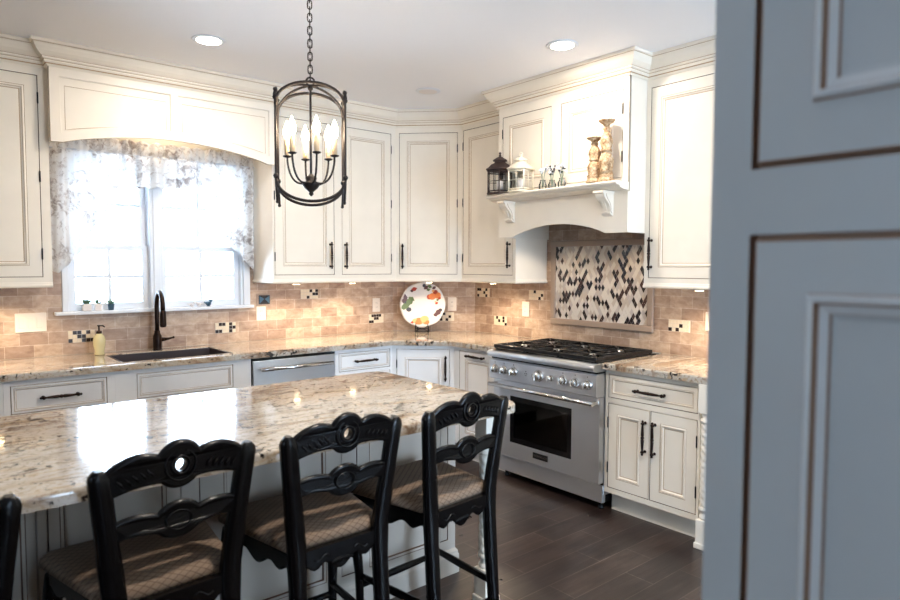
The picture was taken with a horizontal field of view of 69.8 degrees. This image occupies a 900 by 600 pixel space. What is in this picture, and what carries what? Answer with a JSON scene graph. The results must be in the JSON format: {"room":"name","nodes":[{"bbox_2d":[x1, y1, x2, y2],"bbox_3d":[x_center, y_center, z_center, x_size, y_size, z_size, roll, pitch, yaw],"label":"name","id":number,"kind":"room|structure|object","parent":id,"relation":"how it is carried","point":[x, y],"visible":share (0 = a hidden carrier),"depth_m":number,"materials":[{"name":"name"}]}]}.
{"room":"kitchen","nodes":[
{"label":"kitchen","id":0,"kind":"room"},
{"bbox_2d":[8,69,391,359],"bbox_3d":[-2.782,-0.089,3.890,7.150,2.725,0.150,-2,4,-40],"label":"wall","id":1,"kind":"structure","parent":0,"point":[149,141],"depth_m":4.46,"materials":[{"name":"beige paint"}]},
{"bbox_2d":[0,61,52,288],"bbox_3d":[-2.608,-0.697,3.649,0.547,1.274,0.388,-2,4,-40],"label":"upper cabinet","id":2,"kind":"object","parent":1,"relation":"attached to","point":[25,208],"visible":1,"depth_m":3.63,"materials":[{"name":"beige paint"}]},
{"bbox_2d":[46,66,274,165],"bbox_3d":[-1.866,-1.146,4.221,1.352,0.435,0.410,-2,4,-40],"label":"window valance","id":3,"kind":"object","parent":2,"relation":"attached to","point":[81,105],"visible":0.98,"depth_m":3.98,"materials":[{"name":"beige paint"}]},
{"bbox_2d":[54,187,253,315],"bbox_3d":[-2.019,-0.475,4.470,1.288,1.102,0.190,-2,4,-40],"label":"window","id":4,"kind":"structure","parent":1,"relation":"in","point":[153,276],"depth_m":4.42,"materials":[{"name":"white wood"}]},
{"bbox_2d":[80,297,92,310],"bbox_3d":[-2.333,0.026,4.146,0.074,0.089,0.065,0,3,0],"label":"potted succulent","id":5,"kind":"object","parent":4,"relation":"on","point":[86,306],"visible":1,"depth_m":4.13,"materials":[{"name":"white ceramic"}]},
{"bbox_2d":[82,303,91,310],"bbox_3d":[-2.335,0.047,4.146,0.048,0.047,0.048,-2,4,-40],"label":"pot","id":6,"kind":"object","parent":5,"relation":"on","point":[86,306],"depth_m":4.13,"materials":[{"name":"white ceramic"}]},
{"bbox_2d":[93,298,103,310],"bbox_3d":[-2.278,0.023,4.191,0.064,0.089,0.057,0,3,-11],"label":"potted succulent","id":7,"kind":"object","parent":4,"relation":"on","point":[97,306],"visible":1,"depth_m":4.17,"materials":[{"name":"white ceramic"}]},
{"bbox_2d":[94,303,101,310],"bbox_3d":[-2.284,0.044,4.189,0.040,0.047,0.040,-2,4,-40],"label":"pot","id":8,"kind":"object","parent":7,"relation":"on","point":[97,306],"depth_m":4.18,"materials":[{"name":"white ceramic"}]},
{"bbox_2d":[107,299,114,309],"bbox_3d":[-2.223,0.028,4.237,0.055,0.075,0.047,-2,4,-40],"label":"potted succulent","id":9,"kind":"object","parent":4,"relation":"on","point":[110,305],"visible":1,"depth_m":4.22,"materials":[{"name":"teal ceramic"}]},
{"bbox_2d":[108,304,113,309],"bbox_3d":[-2.226,0.046,4.238,0.042,0.040,0.042,-2,4,-40],"label":"pot","id":10,"kind":"object","parent":9,"relation":"on","point":[110,306],"depth_m":4.22,"materials":[{"name":"blue ceramic"}]},
{"bbox_2d":[48,135,253,272],"bbox_3d":[-1.945,-0.617,4.354,1.313,0.870,0.056,-2,4,-40],"label":"curtain valance","id":11,"kind":"object","parent":4,"relation":"attached to","point":[84,174],"visible":0.96,"depth_m":4.23,"materials":[{"name":"fabric"}]},
{"bbox_2d":[204,299,212,305],"bbox_3d":[-1.738,0.020,4.640,0.040,0.051,0.091,1,3,21],"label":"bird figurine","id":12,"kind":"object","parent":4,"relation":"on","point":[208,303],"visible":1,"depth_m":4.63,"materials":[{"name":"blue ceramic"}]},
{"bbox_2d":[252,108,395,283],"bbox_3d":[-0.956,-0.767,5.032,1.074,1.274,0.388,-2,4,-40],"label":"upper cabinet","id":13,"kind":"object","parent":1,"relation":"attached to","point":[294,243],"visible":0.9,"depth_m":4.87,"materials":[{"name":"beige paint"}]},
{"bbox_2d":[0,33,714,127],"bbox_3d":[-1.140,-1.333,2.879,4.850,0.124,2.700,-2,4,-40],"label":"trim","id":14,"kind":"structure","parent":13,"relation":"attached to","point":[35,51],"depth_m":3.99,"materials":[{"name":"beige paint"}]},
{"bbox_2d":[0,0,715,108],"bbox_3d":[-0.206,-1.331,0.789,7.200,0.100,8.200,-2,4,-40],"label":"ceiling","id":15,"kind":"structure","parent":0,"point":[378,52],"depth_m":3.44,"materials":[{"name":"white paint"}]},
{"bbox_2d":[191,34,225,45],"bbox_3d":[-1.327,-1.427,3.551,0.180,0.007,0.180,-2,4,-40],"label":"recessed light","id":16,"kind":"object","parent":15,"relation":"in","point":[204,39],"visible":1,"depth_m":3.54,"materials":[{"name":"white"}]},
{"bbox_2d":[272,0,347,208],"bbox_3d":[-0.563,-0.879,2.601,0.289,0.996,0.226,-1,3,-12],"label":"lantern chandelier","id":17,"kind":"object","parent":15,"relation":"hanging from","point":[310,184],"visible":1,"depth_m":2.60,"materials":[{"name":"black metal"}]},
{"bbox_2d":[415,88,440,94],"bbox_3d":[-0.156,-1.480,4.578,0.180,0.007,0.180,-2,4,-40],"label":"recessed light","id":18,"kind":"object","parent":15,"relation":"in","point":[426,91],"visible":1,"depth_m":4.57,"materials":[{"name":"white"}]},
{"bbox_2d":[546,39,577,50],"bbox_3d":[0.629,-1.426,3.617,0.180,0.007,0.180,-2,4,-40],"label":"recessed light","id":19,"kind":"object","parent":15,"relation":"in","point":[564,44],"visible":1,"depth_m":3.60,"materials":[{"name":"white"}]},
{"bbox_2d":[390,443,702,599],"bbox_3d":[0.158,1.481,1.120,8.000,0.100,8.400,-2,4,-40],"label":"floor","id":20,"kind":"structure","parent":0,"point":[553,543],"depth_m":3.33,"materials":[{"name":"brown wood"}]},
{"bbox_2d":[0,382,3,416],"bbox_3d":[-2.736,0.860,3.450,0.544,0.876,0.634,-2,4,-40],"label":"base cabinet","id":21,"kind":"object","parent":20,"relation":"on","point":[1,383],"visible":0.25,"depth_m":3.39,"materials":[{"name":"paint"}]},
{"bbox_2d":[0,493,21,599],"bbox_3d":[-1.269,0.896,1.493,0.489,1.027,0.494,-2,4,-40],"label":"bar stool","id":22,"kind":"object","parent":20,"relation":"on","point":[10,504],"visible":1,"depth_m":1.43,"materials":[{"name":"black paint"}]},
{"bbox_2d":[3,372,115,415],"bbox_3d":[-2.322,0.843,3.796,0.534,0.876,0.634,-2,4,-40],"label":"base cabinet","id":23,"kind":"object","parent":20,"relation":"on","point":[65,392],"visible":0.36,"depth_m":3.55,"materials":[{"name":"paint"}]},
{"bbox_2d":[38,438,255,599],"bbox_3d":[-0.883,0.875,1.918,0.489,1.027,0.494,-3,4,-44],"label":"bar stool","id":24,"kind":"object","parent":20,"relation":"on","point":[146,556],"visible":1,"depth_m":1.79,"materials":[{"name":"black paint"}]},
{"bbox_2d":[38,520,221,599],"bbox_3d":[-0.911,0.765,1.941,0.489,0.060,0.414,-3,4,-44],"label":"seat cushion","id":25,"kind":"object","parent":24,"relation":"on","point":[154,565],"depth_m":1.85,"materials":[{"name":"beige fabric"}]},
{"bbox_2d":[115,359,250,402],"bbox_3d":[-1.805,0.821,4.229,0.815,0.876,0.634,-2,4,-40],"label":"base cabinet","id":26,"kind":"object","parent":20,"relation":"on","point":[139,384],"visible":0.05,"depth_m":3.98,"materials":[{"name":"paint"}]},
{"bbox_2d":[12,425,458,599],"bbox_3d":[-1.262,0.922,2.370,2.964,0.875,0.534,-2,4,-40],"label":"kitchen island","id":27,"kind":"object","parent":20,"relation":"on","point":[41,532],"visible":0.27,"depth_m":2.50,"materials":[{"name":"paint"}]},
{"bbox_2d":[0,372,514,514],"bbox_3d":[-1.236,0.477,2.127,3.120,0.038,1.078,-2,4,-40],"label":"island countertop","id":28,"kind":"structure","parent":27,"relation":"on","point":[47,458],"depth_m":2.34,"materials":[{"name":"stone"}]},
{"bbox_2d":[251,351,334,385],"bbox_3d":[-1.233,0.803,4.668,0.616,0.868,0.644,-2,4,-40],"label":"dishwasher","id":29,"kind":"object","parent":20,"relation":"on","point":[277,369],"visible":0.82,"depth_m":4.42,"materials":[{"name":"silver metal"}]},
{"bbox_2d":[218,412,401,599],"bbox_3d":[-0.478,0.858,2.246,0.489,1.027,0.494,-3,4,-41],"label":"bar stool","id":30,"kind":"object","parent":20,"relation":"on","point":[319,512],"visible":0.97,"depth_m":2.10,"materials":[{"name":"black paint"}]},
{"bbox_2d":[218,492,372,552],"bbox_3d":[-0.504,0.749,2.271,0.489,0.060,0.414,-3,4,-41],"label":"seat cushion","id":31,"kind":"object","parent":30,"relation":"on","point":[329,518],"depth_m":2.17,"materials":[{"name":"beige fabric"}]},
{"bbox_2d":[334,346,391,375],"bbox_3d":[-0.820,0.779,5.054,0.504,0.876,0.634,-2,4,-40],"label":"base cabinet","id":32,"kind":"object","parent":20,"relation":"on","point":[373,359],"visible":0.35,"depth_m":4.82,"materials":[{"name":"paint"}]},
{"bbox_2d":[392,345,453,386],"bbox_3d":[-0.171,0.762,5.402,0.938,0.876,0.938,-2,4,-40],"label":"base cabinet","id":33,"kind":"object","parent":20,"relation":"on","point":[434,364],"visible":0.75,"depth_m":4.97,"materials":[{"name":"paint"}]},
{"bbox_2d":[0,330,539,381],"bbox_3d":[-1.413,0.375,4.024,4.590,0.038,1.422,-2,4,-40],"label":"countertop","id":34,"kind":"structure","parent":33,"relation":"on","point":[79,364],"depth_m":4.43,"materials":[{"name":"beige stone"}]},
{"bbox_2d":[93,325,105,354],"bbox_3d":[-2.231,0.254,4.104,0.073,0.190,0.073,-2,4,-40],"label":"soap dispenser","id":35,"kind":"object","parent":34,"relation":"on","point":[99,341],"visible":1,"depth_m":4.08,"materials":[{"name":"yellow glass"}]},
{"bbox_2d":[153,290,174,349],"bbox_3d":[-1.895,0.136,4.318,0.140,0.406,0.223,-2,4,-40],"label":"kitchen faucet","id":36,"kind":"object","parent":34,"relation":"on","point":[157,337],"visible":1,"depth_m":4.34,"materials":[{"name":"black metal"}]},
{"bbox_2d":[108,347,228,361],"bbox_3d":[-1.807,0.462,4.171,0.658,0.222,0.378,-2,4,-40],"label":"sink basin","id":37,"kind":"object","parent":34,"relation":"in","point":[199,351],"visible":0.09,"depth_m":4.31,"materials":[{"name":"grey"}]},
{"bbox_2d":[415,323,429,331],"bbox_3d":[-0.238,0.189,5.586,0.118,0.170,0.109,0,3,5],"label":"plate stand","id":38,"kind":"object","parent":34,"relation":"on","point":[417,328],"visible":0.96,"depth_m":5.54,"materials":[{"name":"black metal"}]},
{"bbox_2d":[400,282,444,326],"bbox_3d":[-0.237,0.038,5.582,0.399,0.391,0.096,0,3,5],"label":"plate","id":39,"kind":"object","parent":38,"relation":"on","point":[421,303],"visible":0.98,"depth_m":5.59,"materials":[{"name":"white ceramic"}]},
{"bbox_2d":[350,391,508,599],"bbox_3d":[-0.084,0.841,2.576,0.489,1.027,0.494,-3,4,-44],"label":"bar stool","id":40,"kind":"object","parent":20,"relation":"on","point":[424,490],"visible":0.98,"depth_m":2.44,"materials":[{"name":"black paint"}]},
{"bbox_2d":[350,459,483,512],"bbox_3d":[-0.112,0.732,2.599,0.489,0.060,0.414,-3,4,-44],"label":"seat cushion","id":41,"kind":"object","parent":40,"relation":"on","point":[455,485],"depth_m":2.50,"materials":[{"name":"beige fabric"}]},
{"bbox_2d":[454,347,504,470],"bbox_3d":[0.400,0.788,4.954,0.634,0.876,0.483,-2,4,-40],"label":"base cabinet","id":42,"kind":"object","parent":20,"relation":"on","point":[471,366],"visible":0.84,"depth_m":4.81,"materials":[{"name":"paint"}]},
{"bbox_2d":[472,417,499,599],"bbox_3d":[0.161,0.902,2.848,0.088,0.872,0.088,-2,4,-40],"label":"post","id":43,"kind":"object","parent":20,"relation":"on","point":[482,427],"visible":0.31,"depth_m":2.83,"materials":[{"name":"white"}]},
{"bbox_2d":[487,338,660,508],"bbox_3d":[0.815,0.785,4.386,0.730,0.944,0.914,-2,4,-40],"label":"gas range","id":44,"kind":"object","parent":20,"relation":"on","point":[554,436],"visible":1,"depth_m":4.14,"materials":[{"name":"silver metal"}]},
{"bbox_2d":[496,341,660,363],"bbox_3d":[0.848,0.355,4.390,0.647,0.032,0.914,-2,4,-40],"label":"cooktop","id":45,"kind":"object","parent":44,"relation":"in","point":[577,348],"depth_m":4.23,"materials":[{"name":"black metal"}]},
{"bbox_2d":[604,370,702,536],"bbox_3d":[1.341,0.850,3.834,0.634,0.876,0.606,-2,4,-40],"label":"base cabinet","id":46,"kind":"object","parent":20,"relation":"on","point":[652,464],"visible":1,"depth_m":3.64,"materials":[{"name":"beige paint"}]},
{"bbox_2d":[602,354,707,384],"bbox_3d":[1.378,0.396,3.771,0.638,0.038,0.712,-2,4,-40],"label":"countertop","id":47,"kind":"structure","parent":46,"relation":"on","point":[674,367],"depth_m":3.70,"materials":[{"name":"beige stone"}]},
{"bbox_2d":[693,384,706,550],"bbox_3d":[1.349,0.874,3.388,0.088,0.875,0.088,-2,4,-40],"label":"post","id":48,"kind":"object","parent":20,"relation":"on","point":[702,392],"visible":0.36,"depth_m":3.38,"materials":[{"name":"white wood"}]},
{"bbox_2d":[702,0,899,599],"bbox_3d":[1.037,0.105,0.469,0.659,2.723,1.520,-2,4,-40],"label":"pantry cabinet","id":49,"kind":"object","parent":20,"relation":"on","point":[802,485],"visible":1,"depth_m":0.75,"materials":[{"name":"paint"}]},
{"bbox_3d":[2.518,-0.029,3.017,0.150,2.725,8.000,-2,4,-40],"label":"wall","id":50,"kind":"structure","parent":0,"visible":0},
{"bbox_2d":[461,118,546,283],"bbox_3d":[0.414,-0.766,5.073,0.388,1.274,0.618,-2,4,-40],"label":"upper cabinet","id":51,"kind":"object","parent":50,"relation":"attached to","point":[486,257],"visible":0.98,"depth_m":5.00,"materials":[{"name":"beige paint"}]},
{"bbox_2d":[485,75,647,239],"bbox_3d":[0.852,-0.896,4.332,0.658,0.932,1.098,-2,4,-40],"label":"range hood","id":52,"kind":"object","parent":50,"relation":"attached to","point":[550,130],"visible":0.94,"depth_m":4.08,"materials":[{"name":"beige paint"}]},
{"bbox_2d":[486,152,511,194],"bbox_3d":[0.349,-0.883,4.505,0.217,0.296,0.188,3,4,38],"label":"candle lantern","id":53,"kind":"object","parent":52,"relation":"on","point":[500,166],"visible":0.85,"depth_m":4.45,"materials":[{"name":"brown metal"}]},
{"bbox_2d":[497,181,502,191],"bbox_3d":[0.349,-0.794,4.510,0.048,0.091,0.048,3,4,38],"label":"candle","id":54,"kind":"object","parent":53,"relation":"on","point":[501,182],"depth_m":4.49,"materials":[{"name":"white wax"}]},
{"bbox_2d":[507,152,534,192],"bbox_3d":[0.478,-0.861,4.353,0.139,0.268,0.139,3,4,38],"label":"candle lantern","id":55,"kind":"object","parent":52,"relation":"on","point":[520,165],"visible":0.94,"depth_m":4.33,"materials":[{"name":"white metal"}]},
{"bbox_2d":[517,179,522,189],"bbox_3d":[0.477,-0.780,4.357,0.048,0.081,0.048,3,4,38],"label":"candle","id":56,"kind":"object","parent":55,"relation":"on","point":[520,181],"depth_m":4.34,"materials":[{"name":"white wax"}]},
{"bbox_2d":[539,165,548,188],"bbox_3d":[0.607,-0.800,4.209,0.067,0.162,0.059,2,4,36],"label":"bud vase","id":57,"kind":"object","parent":52,"relation":"on","point":[545,169],"visible":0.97,"depth_m":4.21,"materials":[{"name":"clear glass"}]},
{"bbox_2d":[548,165,556,187],"bbox_3d":[0.656,-0.791,4.151,0.052,0.151,0.067,-1,3,-13],"label":"bud vase","id":58,"kind":"object","parent":52,"relation":"on","point":[555,166],"visible":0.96,"depth_m":4.16,"materials":[{"name":"clear glass"}]},
{"bbox_2d":[485,180,628,202],"bbox_3d":[0.649,-0.693,4.173,0.128,0.047,1.098,-2,4,-40],"label":"mantel shelf","id":59,"kind":"object","parent":52,"relation":"attached to","point":[614,187],"depth_m":4.09,"materials":[{"name":"beige paint"}]},
{"bbox_2d":[556,163,566,186],"bbox_3d":[0.713,-0.791,4.089,0.064,0.158,0.065,-2,4,-40],"label":"bud vase","id":60,"kind":"object","parent":52,"relation":"on","point":[561,164],"visible":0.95,"depth_m":4.09,"materials":[{"name":"clear glass"}]},
{"bbox_2d":[586,136,600,183],"bbox_3d":[0.868,-0.837,3.877,0.099,0.273,0.099,-1,3,-13],"label":"candlestick","id":61,"kind":"object","parent":52,"relation":"on","point":[593,168],"visible":0.91,"depth_m":3.85,"materials":[{"name":"beige ceramic"}]},
{"bbox_2d":[586,136,600,141],"bbox_3d":[0.868,-0.959,3.870,0.100,0.030,0.100,-2,4,-40],"label":"cup","id":62,"kind":"object","parent":61,"relation":"on","point":[593,138],"depth_m":3.84,"materials":[{"name":"brown ceramic"}]},
{"bbox_2d":[597,118,615,181],"bbox_3d":[0.927,-0.881,3.823,0.099,0.366,0.099,-1,3,-13],"label":"candlestick","id":63,"kind":"object","parent":52,"relation":"on","point":[606,160],"visible":0.99,"depth_m":3.79,"materials":[{"name":"beige ceramic"}]},
{"bbox_2d":[598,118,615,126],"bbox_3d":[0.927,-1.044,3.814,0.100,0.040,0.100,-2,4,-40],"label":"cup","id":64,"kind":"object","parent":63,"relation":"on","point":[606,122],"depth_m":3.79,"materials":[{"name":"brown ceramic"}]},
{"bbox_2d":[643,64,714,290],"bbox_3d":[1.504,-0.693,3.775,0.388,1.274,0.620,-2,4,-40],"label":"upper cabinet","id":65,"kind":"object","parent":50,"relation":"attached to","point":[680,106],"visible":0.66,"depth_m":3.75,"materials":[{"name":"beige paint"}]},
{"bbox_3d":[-0.141,-0.178,5.667,0.516,2.725,0.516,-2,4,-40],"label":"wall","id":66,"kind":"structure","parent":0,"visible":0},
{"bbox_2d":[0,224,708,359],"bbox_3d":[-0.949,-0.104,4.487,5.604,0.900,2.338,0,3,-5],"label":"tile backsplash","id":67,"kind":"structure","parent":66,"relation":"attached to","point":[303,309],"depth_m":4.77,"materials":[{"name":"tile"}]},
{"bbox_2d":[14,312,46,332],"bbox_3d":[-2.573,0.139,3.962,0.165,0.118,0.009,-2,4,-40],"label":"switch plate","id":68,"kind":"object","parent":67,"relation":"attached to","point":[24,322],"visible":1,"depth_m":3.96,"materials":[{"name":"beige plastic"}]},
{"bbox_2d":[256,306,265,319],"bbox_3d":[-1.437,0.102,4.913,0.075,0.105,0.009,-2,4,-40],"label":"outlet plate","id":69,"kind":"object","parent":67,"relation":"attached to","point":[260,311],"visible":1,"depth_m":4.91,"materials":[{"name":"beige plastic"}]},
{"bbox_2d":[259,309,263,317],"bbox_3d":[-1.435,0.102,4.911,0.034,0.068,0.003,-2,4,-40],"label":"receptacle","id":70,"kind":"object","parent":69,"relation":"attached to","point":[261,311],"depth_m":4.91,"materials":[{"name":"beige plastic"}]},
{"bbox_2d":[256,293,270,305],"bbox_3d":[-1.419,-0.002,4.920,0.116,0.092,0.014,-2,4,-40],"label":"accent tile","id":71,"kind":"object","parent":67,"relation":"attached to","point":[261,299],"visible":1,"depth_m":4.91,"materials":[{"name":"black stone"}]},
{"bbox_2d":[373,298,379,311],"bbox_3d":[-0.637,0.043,5.582,0.075,0.118,0.009,-2,4,-40],"label":"outlet plate","id":72,"kind":"object","parent":67,"relation":"attached to","point":[376,301],"visible":1,"depth_m":5.58,"materials":[{"name":"beige plastic"}]},
{"bbox_2d":[448,297,455,310],"bbox_3d":[0.018,0.036,5.650,0.075,0.118,0.009,0,3,5],"label":"outlet plate","id":73,"kind":"object","parent":67,"relation":"attached to","point":[451,300],"visible":1,"depth_m":5.65,"materials":[{"name":"beige plastic"}]},
{"bbox_2d":[450,300,453,307],"bbox_3d":[0.018,0.036,5.647,0.034,0.068,0.003,0,3,5],"label":"receptacle","id":74,"kind":"object","parent":73,"relation":"attached to","point":[451,301],"depth_m":5.65,"materials":[{"name":"beige plastic"}]},
{"bbox_2d":[522,302,528,316],"bbox_3d":[0.605,0.073,5.169,0.009,0.118,0.075,-2,4,-40],"label":"outlet plate","id":75,"kind":"object","parent":67,"relation":"attached to","point":[525,305],"visible":1,"depth_m":5.16,"materials":[{"name":"beige plastic"}]},
{"bbox_2d":[550,238,653,332],"bbox_3d":[1.062,-0.115,4.606,0.020,0.630,0.890,-2,4,-40],"label":"mosaic panel","id":76,"kind":"object","parent":67,"relation":"attached to","point":[595,283],"visible":0.97,"depth_m":4.59,"materials":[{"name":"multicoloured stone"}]},
{"bbox_2d":[705,312,708,330],"bbox_3d":[1.608,0.134,3.974,0.009,0.118,0.075,-2,4,-40],"label":"outlet plate","id":77,"kind":"object","parent":67,"relation":"attached to","point":[707,313],"visible":0.26,"depth_m":3.99,"materials":[{"name":"beige plastic"}]},
{"bbox_2d":[395,127,461,282],"bbox_3d":[-0.159,-0.785,5.414,1.037,1.274,0.439,0,3,5],"label":"upper cabinet","id":78,"kind":"object","parent":66,"relation":"attached to","point":[428,160],"visible":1,"depth_m":5.24,"materials":[{"name":"beige paint"}]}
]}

